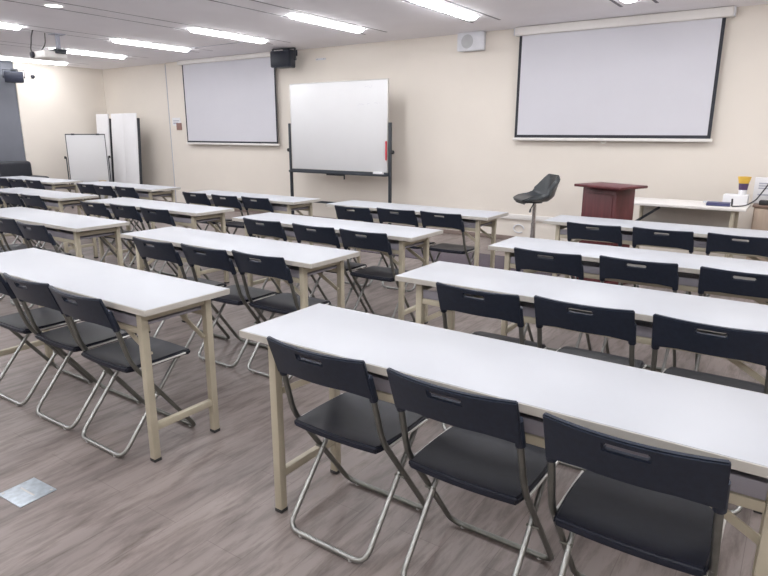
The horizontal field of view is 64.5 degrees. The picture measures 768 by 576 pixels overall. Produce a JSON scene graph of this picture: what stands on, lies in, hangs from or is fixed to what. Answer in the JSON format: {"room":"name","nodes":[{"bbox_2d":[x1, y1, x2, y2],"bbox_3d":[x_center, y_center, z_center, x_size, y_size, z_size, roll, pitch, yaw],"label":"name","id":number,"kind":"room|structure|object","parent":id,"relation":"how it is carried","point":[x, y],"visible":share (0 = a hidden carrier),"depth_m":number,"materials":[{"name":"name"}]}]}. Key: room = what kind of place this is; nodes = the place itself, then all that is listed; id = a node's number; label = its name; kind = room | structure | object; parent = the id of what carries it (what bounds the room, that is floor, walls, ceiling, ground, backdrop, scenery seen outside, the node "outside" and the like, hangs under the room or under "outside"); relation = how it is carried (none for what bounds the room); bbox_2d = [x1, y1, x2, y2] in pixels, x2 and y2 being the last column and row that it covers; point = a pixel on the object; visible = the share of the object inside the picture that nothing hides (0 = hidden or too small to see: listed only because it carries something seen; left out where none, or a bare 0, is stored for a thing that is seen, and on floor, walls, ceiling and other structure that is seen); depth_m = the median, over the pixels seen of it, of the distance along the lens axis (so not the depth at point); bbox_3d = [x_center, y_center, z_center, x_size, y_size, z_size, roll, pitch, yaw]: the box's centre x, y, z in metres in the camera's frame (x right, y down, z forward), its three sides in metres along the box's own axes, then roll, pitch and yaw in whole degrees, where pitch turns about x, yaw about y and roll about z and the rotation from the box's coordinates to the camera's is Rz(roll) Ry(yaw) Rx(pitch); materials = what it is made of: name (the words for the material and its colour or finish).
{"room":"classroom","nodes":[
{"label":"classroom","id":0,"kind":"room"},
{"bbox_2d":[0,60,106,196],"bbox_3d":[-9.332,-2.369,8.876,0.150,3.046,11.350,10,17,33],"label":"wall","id":1,"kind":"structure","parent":0,"point":[59,101],"depth_m":12.28,"materials":[{"name":"beige paint"}]},
{"bbox_2d":[2,68,25,82],"bbox_3d":[-7.000,-4.024,11.521,0.368,0.276,0.374,-7,16,-26],"label":"wall speaker","id":2,"kind":"object","parent":1,"relation":"attached to","point":[13,76],"visible":1,"depth_m":11.38,"materials":[{"name":"black plastic"}]},
{"bbox_2d":[4,72,23,81],"bbox_3d":[-6.917,-3.946,11.372,0.296,0.176,0.006,-7,16,-26],"label":"grille","id":3,"kind":"object","parent":2,"relation":"attached to","point":[8,76],"depth_m":11.37,"materials":[{"name":"black plastic"}]},
{"bbox_2d":[0,205,766,575],"bbox_3d":[-2.661,0.297,4.846,16.620,0.100,11.600,10,17,33],"label":"floor","id":4,"kind":"structure","parent":0,"point":[206,508],"depth_m":2.56,"materials":[{"name":"plastic"}]},
{"bbox_2d":[0,240,41,299],"bbox_3d":[-3.405,-0.317,5.483,0.420,0.771,0.482,10,17,34],"label":"folding chair","id":5,"kind":"object","parent":4,"relation":"on","point":[3,248],"visible":0.36,"depth_m":5.53,"materials":[{"name":"black plastic"}]},
{"bbox_2d":[0,161,48,207],"bbox_3d":[-7.295,-1.825,11.105,0.670,0.900,2.110,10,17,33],"label":"sofa","id":6,"kind":"object","parent":4,"relation":"on","point":[7,168],"visible":0.16,"depth_m":11.58,"materials":[{"name":"black leather"}]},
{"bbox_2d":[0,478,56,507],"bbox_3d":[-1.471,0.841,2.510,0.170,0.006,0.150,9,17,31],"label":"floor plate","id":7,"kind":"object","parent":4,"relation":"on","point":[20,495],"visible":1,"depth_m":2.50,"materials":[{"name":"metal"}]},
{"bbox_2d":[0,191,61,251],"bbox_3d":[-4.183,-0.762,7.225,0.420,0.771,0.482,10,17,34],"label":"folding chair","id":8,"kind":"object","parent":4,"relation":"on","point":[13,198],"visible":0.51,"depth_m":6.95,"materials":[{"name":"black plastic"}]},
{"bbox_2d":[0,218,71,308],"bbox_3d":[-2.994,-0.246,5.209,0.420,0.771,0.482,10,17,34],"label":"folding chair","id":9,"kind":"object","parent":4,"relation":"on","point":[7,225],"visible":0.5,"depth_m":4.93,"materials":[{"name":"black plastic"}]},
{"bbox_2d":[0,176,82,214],"bbox_3d":[-5.356,-1.322,9.473,1.800,0.740,0.450,10,17,33],"label":"folding table","id":10,"kind":"object","parent":4,"relation":"on","point":[52,184],"visible":0.33,"depth_m":9.11,"materials":[{"name":"white laminate"}]},
{"bbox_2d":[24,182,74,189],"bbox_3d":[-5.353,-1.596,9.407,1.528,0.044,0.352,10,17,33],"label":"shelf","id":11,"kind":"object","parent":10,"relation":"attached to","point":[47,186],"depth_m":9.02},
{"bbox_2d":[25,179,64,210],"bbox_3d":[-4.974,-1.235,9.070,0.420,0.771,0.482,10,17,34],"label":"folding chair","id":12,"kind":"object","parent":4,"relation":"on","point":[36,184],"visible":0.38,"depth_m":8.78,"materials":[{"name":"black plastic"}]},
{"bbox_2d":[0,274,93,405],"bbox_3d":[-1.986,0.214,3.414,0.420,0.771,0.482,10,17,33],"label":"folding chair","id":13,"kind":"object","parent":4,"relation":"on","point":[45,318],"visible":0.73,"depth_m":3.38,"materials":[{"name":"black plastic"}]},
{"bbox_2d":[0,187,98,257],"bbox_3d":[-4.149,-0.791,7.399,1.800,0.740,0.450,10,17,33],"label":"folding table","id":14,"kind":"object","parent":4,"relation":"on","point":[56,200],"visible":0.59,"depth_m":7.05,"materials":[{"name":"white laminate"}]},
{"bbox_2d":[0,196,80,206],"bbox_3d":[-4.146,-1.065,7.332,1.528,0.044,0.352,10,17,33],"label":"shelf","id":15,"kind":"object","parent":14,"relation":"attached to","point":[49,203],"depth_m":6.92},
{"bbox_2d":[20,194,83,257],"bbox_3d":[-3.809,-0.704,7.000,0.420,0.771,0.482,10,17,34],"label":"folding chair","id":16,"kind":"object","parent":4,"relation":"on","point":[34,200],"visible":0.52,"depth_m":6.73,"materials":[{"name":"black plastic"}]},
{"bbox_2d":[16,221,100,261],"bbox_3d":[-2.574,-0.161,4.882,0.420,0.771,0.482,10,17,34],"label":"folding chair","id":17,"kind":"object","parent":4,"relation":"on","point":[37,232],"visible":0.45,"depth_m":4.59,"materials":[{"name":"black plastic"}]},
{"bbox_2d":[0,207,129,266],"bbox_3d":[-2.924,-0.260,5.329,1.800,0.740,0.450,10,17,33],"label":"folding table","id":18,"kind":"object","parent":4,"relation":"on","point":[68,228],"visible":0.62,"depth_m":4.95,"materials":[{"name":"white laminate"}]},
{"bbox_2d":[26,227,114,239],"bbox_3d":[-2.921,-0.534,5.263,1.528,0.044,0.352,10,17,33],"label":"shelf","id":19,"kind":"object","parent":18,"relation":"attached to","point":[58,234],"depth_m":4.86,"materials":[{"name":"laminate"}]},
{"bbox_2d":[3,272,141,429],"bbox_3d":[-1.591,0.282,3.151,0.420,0.771,0.482,10,17,33],"label":"folding chair","id":20,"kind":"object","parent":4,"relation":"on","point":[93,335],"visible":0.86,"depth_m":3.09,"materials":[{"name":"black plastic"}]},
{"bbox_2d":[64,134,112,207],"bbox_3d":[-5.861,-2.341,12.098,0.830,1.415,0.540,-8,16,-28],"label":"whiteboard","id":21,"kind":"object","parent":4,"relation":"on","point":[88,161],"visible":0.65,"depth_m":12.04,"materials":[{"name":"white plastic"}]},
{"bbox_2d":[76,183,115,239],"bbox_3d":[-3.914,-1.076,8.458,0.420,0.771,0.482,10,17,33],"label":"folding chair","id":22,"kind":"object","parent":4,"relation":"on","point":[89,188],"visible":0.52,"depth_m":8.19,"materials":[{"name":"black plastic"}]},
{"bbox_2d":[96,114,113,198],"bbox_3d":[-5.878,-2.742,12.877,0.426,1.808,0.194,10,17,33],"label":"table","id":23,"kind":"object","parent":4,"relation":"on","point":[103,123],"visible":0.38,"depth_m":12.71,"materials":[{"name":"white laminate"}]},
{"bbox_2d":[80,201,146,270],"bbox_3d":[-2.782,-0.521,6.292,0.420,0.771,0.482,10,17,33],"label":"folding chair","id":24,"kind":"object","parent":4,"relation":"on","point":[99,209],"visible":0.52,"depth_m":6.10,"materials":[{"name":"black plastic"}]},
{"bbox_2d":[0,248,229,462],"bbox_3d":[-1.585,0.278,3.231,1.800,0.740,0.450,10,17,33],"label":"folding table","id":25,"kind":"object","parent":4,"relation":"on","point":[137,299],"visible":0.9,"depth_m":2.87,"materials":[{"name":"white laminate"}]},
{"bbox_2d":[4,279,200,326],"bbox_3d":[-1.582,0.004,3.165,1.528,0.044,0.352,10,17,33],"label":"shelf","id":26,"kind":"object","parent":25,"relation":"attached to","point":[124,319],"depth_m":2.69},
{"bbox_2d":[93,184,138,243],"bbox_3d":[-3.565,-1.010,8.201,0.420,0.771,0.482,10,17,33],"label":"folding chair","id":27,"kind":"object","parent":4,"relation":"on","point":[107,190],"visible":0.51,"depth_m":7.94,"materials":[{"name":"black plastic"}]},
{"bbox_2d":[111,113,125,197],"bbox_3d":[-5.433,-2.665,12.580,0.426,1.808,0.194,10,17,33],"label":"table","id":28,"kind":"object","parent":4,"relation":"on","point":[116,119],"visible":0.52,"depth_m":12.50,"materials":[{"name":"white laminate"}]},
{"bbox_2d":[49,285,195,457],"bbox_3d":[-1.226,0.348,2.896,0.420,0.771,0.482,10,17,34],"label":"folding chair","id":29,"kind":"object","parent":4,"relation":"on","point":[123,355],"visible":0.86,"depth_m":2.83,"materials":[{"name":"black plastic"}]},
{"bbox_2d":[74,181,180,228],"bbox_3d":[-3.547,-1.053,8.432,1.800,0.740,0.450,10,17,33],"label":"folding table","id":30,"kind":"object","parent":4,"relation":"on","point":[144,191],"visible":0.46,"depth_m":8.07,"materials":[{"name":"white laminate"}]},
{"bbox_2d":[112,188,170,196],"bbox_3d":[-3.544,-1.327,8.366,1.528,0.044,0.352,10,17,33],"label":"shelf","id":31,"kind":"object","parent":30,"relation":"attached to","point":[141,193],"depth_m":7.97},
{"bbox_2d":[123,113,142,183],"bbox_3d":[-5.074,-2.597,12.317,0.426,1.808,0.194,10,17,33],"label":"table","id":32,"kind":"object","parent":4,"relation":"on","point":[131,123],"visible":0.66,"depth_m":12.22,"materials":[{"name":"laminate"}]},
{"bbox_2d":[114,186,156,245],"bbox_3d":[-3.188,-0.957,7.997,0.420,0.771,0.482,10,17,34],"label":"folding chair","id":33,"kind":"object","parent":4,"relation":"on","point":[129,191],"visible":0.44,"depth_m":7.74,"materials":[{"name":"black plastic"}]},
{"bbox_2d":[109,203,177,276],"bbox_3d":[-2.389,-0.466,6.077,0.420,0.771,0.482,10,17,34],"label":"folding chair","id":34,"kind":"object","parent":4,"relation":"on","point":[130,212],"visible":0.54,"depth_m":5.86,"materials":[{"name":"black plastic"}]},
{"bbox_2d":[85,197,233,283],"bbox_3d":[-2.295,-0.482,6.206,1.800,0.740,0.450,10,17,33],"label":"folding table","id":35,"kind":"object","parent":4,"relation":"on","point":[183,214],"visible":0.52,"depth_m":5.88,"materials":[{"name":"white laminate"}]},
{"bbox_2d":[106,208,219,222],"bbox_3d":[-2.292,-0.756,6.139,1.528,0.044,0.352,10,17,33],"label":"shelf","id":36,"kind":"object","parent":35,"relation":"attached to","point":[178,218],"depth_m":5.77,"materials":[{"name":"laminate"}]},
{"bbox_2d":[140,207,208,279],"bbox_3d":[-1.986,-0.396,5.808,0.420,0.771,0.482,10,17,33],"label":"folding chair","id":37,"kind":"object","parent":4,"relation":"on","point":[160,216],"visible":0.45,"depth_m":5.55,"materials":[{"name":"black plastic"}]},
{"bbox_2d":[132,237,229,347],"bbox_3d":[-1.381,0.020,4.181,0.420,0.771,0.482,10,17,34],"label":"folding chair","id":38,"kind":"object","parent":4,"relation":"on","point":[164,251],"visible":0.62,"depth_m":3.96,"materials":[{"name":"black plastic"}]},
{"bbox_2d":[182,192,234,230],"bbox_3d":[-2.078,-0.772,7.281,0.420,0.771,0.482,10,17,33],"label":"folding chair","id":39,"kind":"object","parent":4,"relation":"on","point":[199,198],"visible":0.56,"depth_m":7.04,"materials":[{"name":"black plastic"}]},
{"bbox_2d":[180,243,276,367],"bbox_3d":[-0.986,0.079,3.953,0.420,0.771,0.482,10,17,33],"label":"folding chair","id":40,"kind":"object","parent":4,"relation":"on","point":[213,258],"visible":0.81,"depth_m":3.82,"materials":[{"name":"black plastic"}]},
{"bbox_2d":[211,194,255,236],"bbox_3d":[-1.657,-0.696,6.988,0.420,0.771,0.482,10,17,33],"label":"folding chair","id":41,"kind":"object","parent":4,"relation":"on","point":[230,201],"visible":0.56,"depth_m":6.76,"materials":[{"name":"black plastic"}]},
{"bbox_2d":[120,226,359,332],"bbox_3d":[-1.015,0.053,4.118,1.800,0.740,0.450,10,17,33],"label":"folding table","id":42,"kind":"object","parent":4,"relation":"on","point":[303,260],"visible":0.56,"depth_m":3.80,"materials":[{"name":"white laminate"}]},
{"bbox_2d":[146,244,336,277],"bbox_3d":[-1.012,-0.221,4.051,1.528,0.044,0.352,10,17,33],"label":"shelf","id":43,"kind":"object","parent":42,"relation":"attached to","point":[296,272],"depth_m":3.75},
{"bbox_2d":[182,190,320,244],"bbox_3d":[-1.559,-0.703,7.079,1.800,0.740,0.450,10,17,33],"label":"folding table","id":44,"kind":"object","parent":4,"relation":"on","point":[280,204],"visible":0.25,"depth_m":6.74,"materials":[{"name":"white laminate"}]},
{"bbox_2d":[209,198,307,210],"bbox_3d":[-1.556,-0.977,7.013,1.528,0.044,0.352,10,17,33],"label":"shelf","id":45,"kind":"object","parent":44,"relation":"attached to","point":[276,207],"depth_m":6.70,"materials":[{"name":"laminate"}]},
{"bbox_2d":[241,196,283,240],"bbox_3d":[-1.271,-0.642,6.779,0.420,0.771,0.482,10,17,33],"label":"folding chair","id":46,"kind":"object","parent":4,"relation":"on","point":[261,203],"visible":0.52,"depth_m":6.50,"materials":[{"name":"black plastic"}]},
{"bbox_2d":[243,218,314,313],"bbox_3d":[-0.863,-0.215,5.107,0.420,0.771,0.482,10,17,33],"label":"folding chair","id":47,"kind":"object","parent":4,"relation":"on","point":[270,228],"visible":0.4,"depth_m":4.85,"materials":[{"name":"black plastic"}]},
{"bbox_2d":[232,250,330,380],"bbox_3d":[-0.613,0.134,3.742,0.420,0.771,0.482,10,17,33],"label":"folding chair","id":48,"kind":"object","parent":4,"relation":"on","point":[282,303],"visible":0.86,"depth_m":3.59,"materials":[{"name":"black plastic"}]},
{"bbox_2d":[292,223,367,312],"bbox_3d":[-0.418,-0.138,4.810,0.420,0.771,0.482,10,17,33],"label":"folding chair","id":49,"kind":"object","parent":4,"relation":"on","point":[327,235],"visible":0.57,"depth_m":4.62,"materials":[{"name":"black plastic"}]},
{"bbox_2d":[232,212,442,323],"bbox_3d":[-0.425,-0.159,4.953,1.800,0.740,0.450,10,17,33],"label":"folding table","id":50,"kind":"object","parent":4,"relation":"on","point":[401,238],"visible":0.59,"depth_m":4.63,"materials":[{"name":"white laminate"}]},
{"bbox_2d":[282,227,423,249],"bbox_3d":[-0.422,-0.433,4.887,1.528,0.044,0.352,10,17,33],"label":"shelf","id":51,"kind":"object","parent":50,"relation":"attached to","point":[395,244],"depth_m":4.62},
{"bbox_2d":[287,78,393,224],"bbox_3d":[-0.716,-2.016,9.316,2.060,2.182,0.580,10,17,33],"label":"whiteboard","id":52,"kind":"object","parent":4,"relation":"on","point":[336,128],"visible":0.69,"depth_m":9.16,"materials":[{"name":"plastic"}]},
{"bbox_2d":[289,168,387,176],"bbox_3d":[-0.730,-1.779,9.356,1.890,0.053,0.108,10,17,33],"label":"tray","id":53,"kind":"object","parent":52,"relation":"on","point":[328,171],"depth_m":9.29,"materials":[{"name":"black paint"}]},
{"bbox_2d":[267,336,428,563],"bbox_3d":[-0.112,0.524,2.218,0.420,0.771,0.482,10,17,34],"label":"folding chair","id":54,"kind":"object","parent":4,"relation":"on","point":[356,418],"visible":0.98,"depth_m":2.14,"materials":[{"name":"black plastic"}]},
{"bbox_2d":[335,205,388,286],"bbox_3d":[-0.187,-0.434,5.974,0.420,0.771,0.482,10,17,34],"label":"folding chair","id":55,"kind":"object","parent":4,"relation":"on","point":[360,214],"visible":0.51,"depth_m":5.73,"materials":[{"name":"black plastic"}]},
{"bbox_2d":[339,228,415,322],"bbox_3d":[-0.038,-0.073,4.557,0.420,0.771,0.482,10,17,33],"label":"folding chair","id":56,"kind":"object","parent":4,"relation":"on","point":[373,241],"visible":0.77,"depth_m":4.40,"materials":[{"name":"black plastic"}]},
{"bbox_2d":[377,207,434,291],"bbox_3d":[0.217,-0.389,5.798,0.420,0.771,0.482,10,17,33],"label":"folding chair","id":57,"kind":"object","parent":4,"relation":"on","point":[384,215],"visible":0.52,"depth_m":5.56,"materials":[{"name":"black plastic"}]},
{"bbox_2d":[325,200,508,269],"bbox_3d":[0.271,-0.416,5.970,1.800,0.740,0.450,10,17,33],"label":"folding table","id":58,"kind":"object","parent":4,"relation":"on","point":[473,220],"visible":0.37,"depth_m":5.66,"materials":[{"name":"white laminate"}]},
{"bbox_2d":[370,210,491,227],"bbox_3d":[0.274,-0.690,5.904,1.528,0.044,0.352,10,17,33],"label":"shelf","id":59,"kind":"object","parent":58,"relation":"attached to","point":[468,223],"depth_m":5.66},
{"bbox_2d":[420,211,479,264],"bbox_3d":[0.607,-0.327,5.562,0.420,0.771,0.482,10,17,34],"label":"folding chair","id":60,"kind":"object","parent":4,"relation":"on","point":[454,221],"visible":0.75,"depth_m":5.38,"materials":[{"name":"black plastic"}]},
{"bbox_2d":[361,248,559,275],"bbox_3d":[0.896,-0.366,7.261,2.600,0.008,0.720,10,17,33],"label":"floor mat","id":61,"kind":"object","parent":4,"relation":"on","point":[484,259],"visible":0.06,"depth_m":7.17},
{"bbox_2d":[386,367,558,575],"bbox_3d":[0.295,0.595,1.941,0.420,0.771,0.482,10,17,34],"label":"folding chair","id":62,"kind":"object","parent":4,"relation":"on","point":[486,452],"visible":0.94,"depth_m":1.86,"materials":[{"name":"black plastic"}]},
{"bbox_2d":[436,282,546,430],"bbox_3d":[0.528,0.332,2.974,0.420,0.771,0.482,10,17,34],"label":"folding chair","id":63,"kind":"object","parent":4,"relation":"on","point":[506,307],"visible":0.52,"depth_m":2.72,"materials":[{"name":"black plastic"}]},
{"bbox_2d":[239,303,767,575],"bbox_3d":[0.337,0.594,2.007,1.800,0.740,0.450,10,17,33],"label":"folding table","id":64,"kind":"object","parent":4,"relation":"on","point":[643,406],"visible":0.7,"depth_m":1.76,"materials":[{"name":"white laminate"}]},
{"bbox_2d":[299,355,767,500],"bbox_3d":[0.340,0.320,1.940,1.528,0.044,0.352,10,17,33],"label":"shelf","id":65,"kind":"object","parent":64,"relation":"attached to","point":[744,486],"depth_m":1.54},
{"bbox_2d":[513,174,559,237],"bbox_3d":[1.824,-0.865,7.280,0.503,0.970,0.470,-2,14,-8],"label":"bar stool","id":66,"kind":"object","parent":4,"relation":"on","point":[544,191],"visible":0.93,"depth_m":7.24,"materials":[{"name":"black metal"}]},
{"bbox_2d":[514,247,591,350],"bbox_3d":[1.075,0.113,3.838,0.420,0.771,0.482,10,17,34],"label":"folding chair","id":67,"kind":"object","parent":4,"relation":"on","point":[568,264],"visible":0.39,"depth_m":3.59,"materials":[{"name":"black plastic"}]},
{"bbox_2d":[395,261,767,513],"bbox_3d":[0.924,0.377,2.866,1.800,0.740,0.450,10,17,33],"label":"folding table","id":68,"kind":"object","parent":4,"relation":"on","point":[645,303],"visible":0.52,"depth_m":2.75,"materials":[{"name":"white laminate"}]},
{"bbox_2d":[423,289,726,337],"bbox_3d":[0.927,0.102,2.799,1.528,0.044,0.352,10,17,33],"label":"shelf","id":69,"kind":"object","parent":68,"relation":"attached to","point":[643,328],"depth_m":2.77,"materials":[{"name":"laminate"}]},
{"bbox_2d":[534,295,646,470],"bbox_3d":[0.927,0.391,2.749,0.420,0.771,0.482,10,17,33],"label":"folding chair","id":70,"kind":"object","parent":4,"relation":"on","point":[615,323],"visible":0.62,"depth_m":2.51,"materials":[{"name":"black plastic"}]},
{"bbox_2d":[567,222,622,285],"bbox_3d":[1.719,-0.160,4.915,0.420,0.771,0.482,10,17,33],"label":"folding chair","id":71,"kind":"object","parent":4,"relation":"on","point":[606,233],"visible":0.45,"depth_m":4.66,"materials":[{"name":"black plastic"}]},
{"bbox_2d":[574,182,647,284],"bbox_3d":[2.151,-0.517,5.916,0.440,0.970,0.555,-9,17,-32],"label":"lectern","id":72,"kind":"object","parent":4,"relation":"on","point":[600,199],"visible":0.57,"depth_m":5.79,"materials":[{"name":"red wood"}]},
{"bbox_2d":[488,236,767,339],"bbox_3d":[1.538,0.166,3.696,1.800,0.740,0.450,10,17,33],"label":"folding table","id":73,"kind":"object","parent":4,"relation":"on","point":[689,265],"visible":0.55,"depth_m":3.61,"materials":[{"name":"white laminate"}]},
{"bbox_2d":[510,255,699,286],"bbox_3d":[1.541,-0.108,3.630,1.528,0.044,0.352,10,17,33],"label":"shelf","id":74,"kind":"object","parent":73,"relation":"attached to","point":[591,269],"depth_m":3.58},
{"bbox_2d":[543,412,730,575],"bbox_3d":[0.680,0.668,1.657,0.420,0.771,0.482,10,17,33],"label":"folding chair","id":75,"kind":"object","parent":4,"relation":"on","point":[656,509],"visible":1,"depth_m":1.54,"materials":[{"name":"black plastic"}]},
{"bbox_2d":[599,255,678,372],"bbox_3d":[1.512,0.173,3.606,0.420,0.771,0.482,10,17,33],"label":"folding chair","id":76,"kind":"object","parent":4,"relation":"on","point":[665,274],"visible":0.41,"depth_m":3.36,"materials":[{"name":"black plastic"}]},
{"bbox_2d":[543,215,767,277],"bbox_3d":[2.185,-0.120,4.826,1.800,0.740,0.450,10,17,33],"label":"folding table","id":77,"kind":"object","parent":4,"relation":"on","point":[700,232],"visible":0.37,"depth_m":4.74,"materials":[{"name":"white laminate"}]},
{"bbox_2d":[560,227,747,247],"bbox_3d":[2.188,-0.394,4.760,1.528,0.044,0.352,10,17,33],"label":"shelf","id":78,"kind":"object","parent":77,"relation":"attached to","point":[699,242],"depth_m":4.76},
{"bbox_2d":[632,227,693,294],"bbox_3d":[2.134,-0.095,4.662,0.420,0.771,0.482,10,17,34],"label":"folding chair","id":79,"kind":"object","parent":4,"relation":"on","point":[641,236],"visible":0.41,"depth_m":4.41,"materials":[{"name":"black plastic"}]},
{"bbox_2d":[629,197,750,257],"bbox_3d":[3.152,-0.536,6.467,1.160,0.740,0.600,10,17,33],"label":"desk","id":80,"kind":"object","parent":4,"relation":"on","point":[676,211],"visible":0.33,"depth_m":6.48,"materials":[{"name":"laminate"}]},
{"bbox_2d":[722,193,749,204],"bbox_3d":[3.622,-0.914,6.264,0.220,0.095,0.200,10,17,33],"label":"box","id":81,"kind":"object","parent":80,"relation":"on","point":[737,199],"visible":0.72,"depth_m":6.18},
{"bbox_2d":[738,176,751,194],"bbox_3d":[3.669,-1.044,6.210,0.124,0.182,0.124,10,17,33],"label":"paper cup","id":82,"kind":"object","parent":81,"relation":"on","point":[744,181],"visible":1,"depth_m":6.18,"materials":[{"name":"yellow paper"}]},
{"bbox_2d":[650,313,767,514],"bbox_3d":[1.322,0.459,2.486,0.420,0.771,0.482,10,17,33],"label":"folding chair","id":83,"kind":"object","parent":4,"relation":"on","point":[751,346],"visible":0.61,"depth_m":2.26,"materials":[{"name":"black plastic"}]},
{"bbox_2d":[694,266,767,370],"bbox_3d":[1.939,0.247,3.321,0.420,0.771,0.482,10,17,34],"label":"folding chair","id":84,"kind":"object","parent":4,"relation":"on","point":[710,279],"visible":0.47,"depth_m":3.10,"materials":[{"name":"black plastic"}]},
{"bbox_2d":[703,232,767,302],"bbox_3d":[2.554,-0.028,4.406,0.420,0.771,0.482,10,17,34],"label":"folding chair","id":85,"kind":"object","parent":4,"relation":"on","point":[715,242],"visible":0.45,"depth_m":4.17,"materials":[{"name":"black plastic"}]},
{"bbox_2d":[746,203,767,261],"bbox_3d":[4.511,-0.448,6.133,1.430,0.740,0.660,10,17,33],"label":"base cabinet","id":86,"kind":"object","parent":4,"relation":"on","point":[760,213],"visible":0.4,"depth_m":6.17,"materials":[{"name":"brown wood"}]},
{"bbox_2d":[752,177,767,203],"bbox_3d":[4.019,-0.988,6.212,0.420,0.265,0.082,10,17,33],"label":"display sign","id":87,"kind":"object","parent":86,"relation":"on","point":[761,183],"visible":0.78,"depth_m":6.26,"materials":[{"name":"paper"}]},
{"bbox_2d":[757,183,767,195],"bbox_3d":[4.000,-0.996,6.173,0.350,0.129,0.002,10,17,33],"label":"print","id":88,"kind":"object","parent":87,"relation":"attached to","point":[760,186],"depth_m":6.25},
{"bbox_2d":[0,0,767,68],"bbox_3d":[-2.628,-2.410,4.105,16.420,0.020,11.450,10,17,33],"label":"ceiling","id":89,"kind":"structure","parent":0,"point":[401,20],"depth_m":7.36,"materials":[{"name":"white paint"}]},
{"bbox_2d":[0,56,66,64],"bbox_3d":[-6.572,-4.258,11.353,0.210,0.096,1.300,10,17,33],"label":"ceiling light","id":90,"kind":"object","parent":89,"relation":"attached to","point":[1,57],"visible":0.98,"depth_m":11.30,"materials":[{"name":"white"}]},
{"bbox_2d":[30,30,67,60],"bbox_3d":[-4.739,-3.334,8.396,0.611,0.333,0.458,10,17,33],"label":"ceiling projector","id":91,"kind":"object","parent":89,"relation":"hanging from","point":[55,54],"visible":1,"depth_m":8.34,"materials":[{"name":"white plastic"}]},
{"bbox_2d":[49,48,125,58],"bbox_3d":[-4.990,-3.986,10.299,0.210,0.096,1.300,10,17,33],"label":"ceiling light","id":92,"kind":"object","parent":89,"relation":"attached to","point":[68,51],"visible":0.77,"depth_m":10.33,"materials":[{"name":"white"}]},
{"bbox_2d":[5,0,290,44],"bbox_3d":[-4.556,-2.633,4.961,0.392,0.019,10.620,10,17,33],"label":"trim","id":93,"kind":"structure","parent":89,"relation":"attached to","point":[5,0],"depth_m":7.14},
{"bbox_2d":[112,39,189,51],"bbox_3d":[-3.549,-3.738,9.338,0.210,0.096,1.300,10,17,33],"label":"ceiling light","id":94,"kind":"object","parent":89,"relation":"attached to","point":[121,41],"visible":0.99,"depth_m":9.24,"materials":[{"name":"white"}]},
{"bbox_2d":[187,28,266,43],"bbox_3d":[-2.124,-3.492,8.388,0.210,0.096,1.300,10,17,33],"label":"ceiling light","id":95,"kind":"object","parent":89,"relation":"attached to","point":[194,30],"visible":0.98,"depth_m":8.27,"materials":[{"name":"white"}]},
{"bbox_2d":[210,0,385,34],"bbox_3d":[-3.115,-2.385,4.000,0.392,0.019,10.620,10,17,33],"label":"trim","id":96,"kind":"structure","parent":89,"relation":"attached to","point":[210,0],"depth_m":6.83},
{"bbox_2d":[286,13,364,32],"bbox_3d":[-0.682,-3.244,7.428,0.210,0.096,1.300,10,17,33],"label":"ceiling light","id":97,"kind":"object","parent":89,"relation":"attached to","point":[302,17],"visible":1,"depth_m":7.31,"materials":[{"name":"white"}]},
{"bbox_2d":[409,0,479,20],"bbox_3d":[0.660,-3.013,6.533,0.210,0.096,1.300,10,17,33],"label":"ceiling light","id":98,"kind":"object","parent":89,"relation":"attached to","point":[434,4],"visible":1,"depth_m":6.47,"materials":[{"name":"white"}]},
{"bbox_2d":[402,0,499,22],"bbox_3d":[-1.772,-2.153,3.105,0.392,0.019,10.620,10,17,33],"label":"trim","id":99,"kind":"structure","parent":89,"relation":"attached to","point":[402,0],"depth_m":6.69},
{"bbox_2d":[102,4,767,258],"bbox_3d":[0.560,-2.375,8.988,16.620,3.046,0.150,10,17,33],"label":"wall","id":100,"kind":"structure","parent":0,"point":[452,113],"depth_m":8.54,"materials":[{"name":"beige paint"}]},
{"bbox_2d":[177,52,279,146],"bbox_3d":[-2.800,-3.342,10.956,2.560,1.551,0.124,10,17,33],"label":"projection screen","id":101,"kind":"object","parent":100,"relation":"attached to","point":[229,100],"visible":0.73,"depth_m":10.89,"materials":[{"name":"fabric"}]},
{"bbox_2d":[270,47,296,68],"bbox_3d":[-1.561,-3.724,9.808,0.460,0.345,0.398,8,16,28],"label":"wall speaker","id":102,"kind":"object","parent":100,"relation":"attached to","point":[285,58],"visible":0.91,"depth_m":9.65,"materials":[{"name":"black plastic"}]},
{"bbox_2d":[270,51,288,66],"bbox_3d":[-1.655,-3.635,9.654,0.370,0.220,0.008,8,16,28],"label":"grille","id":103,"kind":"object","parent":102,"relation":"attached to","point":[281,58],"depth_m":9.65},
{"bbox_2d":[80,197,514,239],"bbox_3d":[0.109,-0.725,8.556,16.220,0.060,1.820,10,17,33],"label":"baseboard","id":104,"kind":"structure","parent":100,"relation":"attached to","point":[448,231],"depth_m":9.04,"materials":[{"name":"brown plastic"}]},
{"bbox_2d":[457,31,485,51],"bbox_3d":[1.180,-3.312,8.137,0.396,0.265,0.127,10,17,33],"label":"wall speaker","id":105,"kind":"object","parent":100,"relation":"attached to","point":[475,40],"visible":0.9,"depth_m":8.09,"materials":[{"name":"grey plastic"}]},
{"bbox_2d":[461,34,472,47],"bbox_3d":[1.109,-3.289,8.118,0.176,0.176,0.007,10,17,33],"label":"grille","id":106,"kind":"object","parent":105,"relation":"attached to","point":[466,39],"depth_m":8.11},
{"bbox_2d":[500,214,552,221],"bbox_3d":[2.450,-0.866,7.915,4.500,0.070,0.030,10,17,33],"label":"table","id":107,"kind":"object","parent":100,"relation":"attached to","point":[510,216],"depth_m":8.26,"materials":[{"name":"laminate"}]},
{"bbox_2d":[513,6,736,142],"bbox_3d":[2.701,-2.458,7.274,2.475,1.421,0.124,10,17,33],"label":"projection screen","id":108,"kind":"object","parent":100,"relation":"attached to","point":[648,77],"visible":1,"depth_m":7.17,"materials":[{"name":"fabric"}]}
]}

